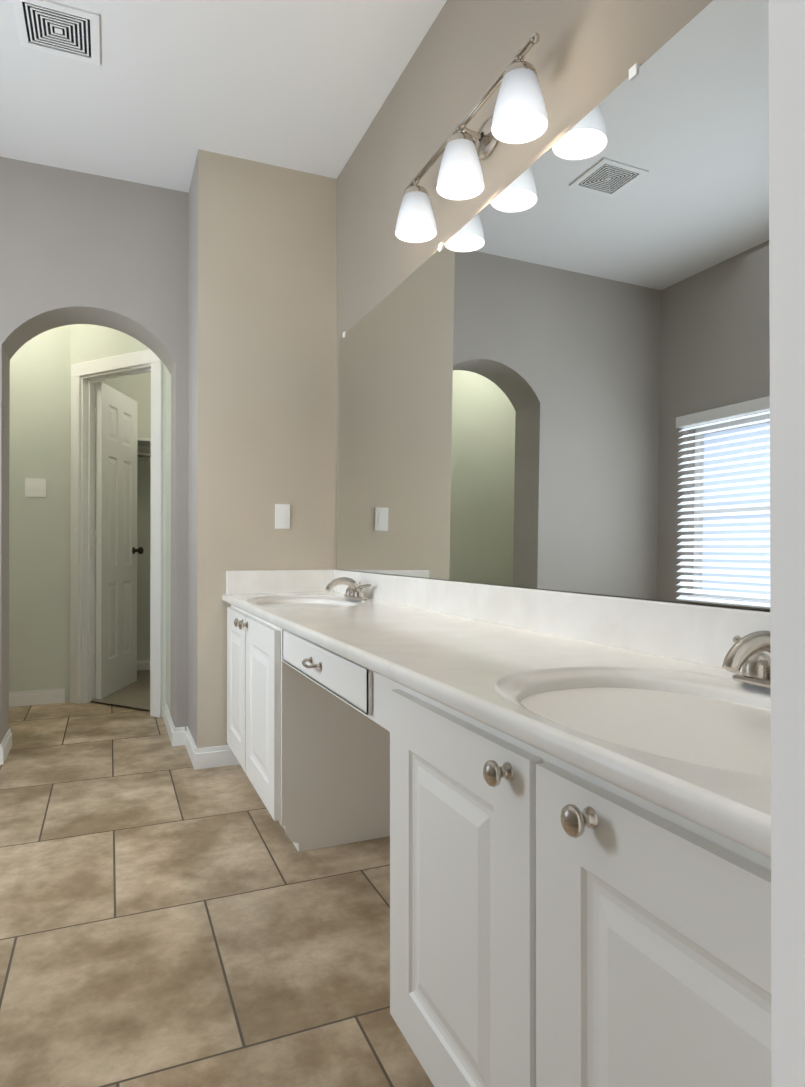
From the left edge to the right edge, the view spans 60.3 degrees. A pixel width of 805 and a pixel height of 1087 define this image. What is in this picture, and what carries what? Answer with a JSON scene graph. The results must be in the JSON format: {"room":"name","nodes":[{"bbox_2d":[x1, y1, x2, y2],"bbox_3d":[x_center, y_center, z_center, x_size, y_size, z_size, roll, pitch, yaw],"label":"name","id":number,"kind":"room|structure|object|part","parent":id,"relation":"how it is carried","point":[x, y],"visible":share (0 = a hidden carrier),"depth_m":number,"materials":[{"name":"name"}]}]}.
{"room":"bathroom","nodes":[
{"label":"bathroom","id":0,"kind":"room"},
{"bbox_2d":[9,325,69,701],"bbox_3d":[-2.715,-0.372,4.188,1.280,2.740,0.120,0,0,-23],"label":"wall","id":1,"kind":"structure","parent":0,"point":[39,587],"depth_m":4.32,"materials":[{"name":"beige paint"}]},
{"bbox_2d":[25,478,45,496],"bbox_3d":[-2.276,-0.346,4.300,0.115,0.115,0.016,0,0,-23],"label":"light switch","id":2,"kind":"object","parent":1,"relation":"attached to","point":[35,487],"visible":1,"depth_m":4.30,"materials":[{"name":"white plastic"}]},
{"bbox_2d":[9,688,64,706],"bbox_3d":[-2.639,0.954,4.141,1.121,0.088,0.014,0,0,-23],"label":"baseboard","id":3,"kind":"structure","parent":1,"relation":"attached to","point":[35,697],"depth_m":4.29,"materials":[{"name":"white wood"}]},
{"bbox_2d":[0,157,188,743],"bbox_3d":[-1.630,-0.377,3.355,2.630,2.740,0.280,0,0,-23],"label":"wall","id":4,"kind":"structure","parent":0,"point":[76,247],"depth_m":3.31,"materials":[{"name":"grey paint"}]},
{"bbox_2d":[0,729,11,764],"bbox_3d":[-1.858,0.949,3.251,0.014,0.088,0.308,0,0,-23],"label":"baseboard","id":5,"kind":"structure","parent":4,"relation":"attached to","point":[5,745],"depth_m":3.21,"materials":[{"name":"white wood"}]},
{"bbox_2d":[175,727,184,745],"bbox_3d":[-1.095,0.950,3.414,0.046,0.088,0.014,0,0,-23],"label":"baseboard","id":6,"kind":"structure","parent":4,"relation":"attached to","point":[179,736],"depth_m":3.41,"materials":[{"name":"white wood"}]},
{"bbox_2d":[69,324,166,716],"bbox_3d":[-1.706,-0.372,4.216,1.054,2.740,0.090,0,0,29],"label":"wall","id":7,"kind":"structure","parent":0,"point":[89,342],"depth_m":4.18,"materials":[{"name":"beige paint"}]},
{"bbox_2d":[94,382,137,698],"bbox_3d":[-1.933,-0.019,4.703,0.043,2.015,0.620,0,0,0],"label":"closet door leaf","id":8,"kind":"structure","parent":7,"relation":"in","point":[115,543],"depth_m":4.64,"materials":[{"name":"white wood"}]},
{"bbox_2d":[132,547,143,553],"bbox_3d":[-1.935,0.050,4.942,0.173,0.053,0.054,0,0,-1],"label":"door knob","id":9,"kind":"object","parent":8,"relation":"attached to","point":[139,550],"depth_m":4.93,"materials":[{"name":"brown metal"}]},
{"bbox_2d":[70,349,162,717],"bbox_3d":[-1.706,-0.064,4.215,0.798,2.124,0.126,0,0,29],"label":"door frame","id":10,"kind":"structure","parent":7,"relation":"attached to","point":[86,376],"depth_m":4.32,"materials":[{"name":"white wood"}]},
{"bbox_2d":[163,703,174,745],"bbox_3d":[-1.237,0.951,3.672,0.014,0.088,0.599,0,0,-23],"label":"baseboard","id":11,"kind":"structure","parent":7,"relation":"attached to","point":[169,723],"depth_m":3.61,"materials":[{"name":"white wood"}]},
{"bbox_2d":[96,372,150,659],"bbox_3d":[-1.881,-0.364,5.594,1.590,2.740,0.120,0,0,-23],"label":"wall","id":12,"kind":"structure","parent":0,"point":[136,387],"depth_m":5.46,"materials":[{"name":"beige paint"}]},
{"bbox_2d":[137,660,149,669],"bbox_3d":[-1.855,0.962,5.525,1.350,0.088,0.014,0,0,-23],"label":"baseboard","id":13,"kind":"structure","parent":12,"relation":"attached to","point":[143,664],"depth_m":5.45,"materials":[{"name":"white"}]},
{"bbox_2d":[137,438,150,460],"bbox_3d":[-1.795,-0.717,5.392,1.340,0.136,0.318,0,0,-23],"label":"shelf","id":14,"kind":"object","parent":12,"relation":"attached to","point":[143,448],"depth_m":5.41,"materials":[{"name":"white"}]},
{"bbox_2d":[166,369,170,711],"bbox_3d":[-1.236,-0.374,3.848,0.120,2.740,0.320,0,0,-23],"label":"wall","id":15,"kind":"structure","parent":0,"point":[168,534],"depth_m":3.82,"materials":[{"name":"grey paint"}]},
{"bbox_2d":[0,701,433,1086],"bbox_3d":[-0.854,1.014,1.667,2.750,0.060,8.140,0,0,-23],"label":"floor","id":16,"kind":"structure","parent":0,"point":[170,916],"depth_m":1.77,"materials":[{"name":"tile"}]},
{"bbox_2d":[91,670,149,709],"bbox_3d":[-1.458,0.989,4.636,1.311,0.001,1.960,0,0,-23],"label":"floor","id":17,"kind":"structure","parent":16,"relation":"on","point":[135,694],"depth_m":4.50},
{"bbox_2d":[222,593,771,1086],"bbox_3d":[0.006,0.617,1.842,0.546,0.735,2.948,0,0,-23],"label":"bathroom vanity","id":18,"kind":"object","parent":16,"relation":"on","point":[562,799],"depth_m":0.97,"materials":[{"name":"painted wood"},{"name":"cultured marble"},{"name":"brushed nickel"}]},
{"bbox_3d":[-0.687,0.584,2.891,0.019,0.603,0.446,0,0,-23],"label":"door","id":19,"kind":"part","parent":18,"relation":"part of","materials":[{"name":"white wood"}]},
{"bbox_3d":[-0.497,0.582,2.440,0.019,0.603,0.504,0,0,-23],"label":"door","id":20,"kind":"part","parent":18,"relation":"part of","materials":[{"name":"white wood"}]},
{"bbox_3d":[-0.217,0.310,1.788,0.012,0.094,0.760,0,0,-23],"label":"drawer","id":21,"kind":"part","parent":18,"relation":"part of","materials":[{"name":"white wood"}]},
{"bbox_2d":[325,577,371,599],"bbox_3d":[-0.236,0.181,2.812,0.158,0.089,0.236,0,0,-23],"label":"faucet","id":22,"kind":"object","parent":18,"relation":"on","point":[355,591],"depth_m":2.79,"materials":[{"name":"silver metal"}]},
{"bbox_3d":[0.076,0.574,1.084,0.019,0.603,0.468,0,0,-23],"label":"door","id":23,"kind":"part","parent":18,"relation":"part of","materials":[{"name":"white wood"}]},
{"bbox_2d":[222,593,770,844],"bbox_3d":[-0.197,0.234,1.758,0.080,0.030,2.948,0,0,-23],"label":"countertop","id":24,"kind":"structure","parent":18,"relation":"on","point":[739,798],"depth_m":0.84,"materials":[{"name":"white stone"}]},
{"bbox_3d":[0.268,0.572,0.632,0.019,0.603,0.486,0,0,-23],"label":"door","id":25,"kind":"part","parent":18,"relation":"part of","materials":[{"name":"white wood"}]},
{"bbox_2d":[722,631,770,688],"bbox_3d":[0.527,0.171,1.007,0.158,0.089,0.236,0,0,-23],"label":"faucet","id":26,"kind":"object","parent":18,"relation":"on","point":[747,653],"depth_m":1.04,"materials":[{"name":"silver metal"}]},
{"bbox_2d":[0,0,446,192],"bbox_3d":[-0.854,-1.796,1.683,2.750,0.080,8.140,0,0,-23],"label":"ceiling","id":27,"kind":"structure","parent":0,"point":[162,93],"depth_m":2.64,"materials":[{"name":"white paint"}]},
{"bbox_2d":[12,0,99,65],"bbox_3d":[-1.172,-1.748,2.362,0.256,0.008,0.256,0,0,-23],"label":"ceiling vent","id":28,"kind":"object","parent":27,"relation":"in","point":[56,28],"visible":1,"depth_m":2.35,"materials":[{"name":"white metal"}]},
{"bbox_2d":[188,149,336,747],"bbox_3d":[-0.634,-0.376,3.401,0.760,2.740,0.410,0,0,-23],"label":"wall","id":29,"kind":"structure","parent":0,"point":[262,367],"depth_m":3.18,"materials":[{"name":"beige paint"}]},
{"bbox_2d":[185,726,196,766],"bbox_3d":[-0.991,0.949,3.243,0.014,0.088,0.410,0,0,-23],"label":"baseboard","id":30,"kind":"structure","parent":29,"relation":"attached to","point":[190,745],"depth_m":3.23,"materials":[{"name":"white wood"}]},
{"bbox_2d":[194,745,239,769],"bbox_3d":[-0.818,0.948,3.086,0.209,0.088,0.014,0,0,-23],"label":"baseboard","id":31,"kind":"structure","parent":29,"relation":"attached to","point":[212,757],"depth_m":3.07,"materials":[{"name":"white wood"}]},
{"bbox_2d":[226,569,333,596],"bbox_3d":[-0.560,0.176,3.194,0.497,0.107,0.020,0,0,-23],"label":"backsplash","id":32,"kind":"structure","parent":29,"relation":"attached to","point":[247,581],"depth_m":3.18,"materials":[{"name":"white stone"}]},
{"bbox_2d":[275,504,289,528],"bbox_3d":[-0.555,-0.125,3.206,0.070,0.115,0.008,0,0,-23],"label":"light switch","id":33,"kind":"object","parent":29,"relation":"attached to","point":[282,516],"visible":1,"depth_m":3.20,"materials":[{"name":"white plastic"}]},
{"bbox_2d":[334,569,770,680],"bbox_3d":[0.248,0.169,1.947,0.020,0.107,2.948,0,0,-23],"label":"backsplash","id":34,"kind":"structure","parent":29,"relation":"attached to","point":[724,639],"depth_m":1.49,"materials":[{"name":"white stone"}]},
{"bbox_2d":[337,0,766,610],"bbox_3d":[0.762,-0.390,0.919,0.120,2.740,5.250,0,0,-23],"label":"wall","id":35,"kind":"structure","parent":0,"point":[583,56],"depth_m":2.14,"materials":[{"name":"beige paint"}]},
{"bbox_2d":[395,32,547,242],"bbox_3d":[0.174,-1.102,1.950,0.160,0.211,0.764,0,0,-23],"label":"sconce","id":36,"kind":"object","parent":35,"relation":"attached to","point":[519,116],"visible":1,"depth_m":1.90,"materials":[{"name":"white glass"}]},
{"bbox_2d":[337,0,769,610],"bbox_3d":[0.246,-0.433,1.961,0.018,1.092,2.790,0,0,-23],"label":"mirror","id":37,"kind":"object","parent":35,"relation":"attached to","point":[555,366],"visible":0.96,"depth_m":1.51,"materials":[{"name":"silver mirror"}]},
{"bbox_2d":[769,0,804,1086],"bbox_3d":[0.519,-0.393,0.377,0.750,2.740,0.120,0,0,-23],"label":"wall","id":38,"kind":"structure","parent":0,"point":[787,282],"depth_m":0.28,"materials":[{"name":"white paint"}]}
]}

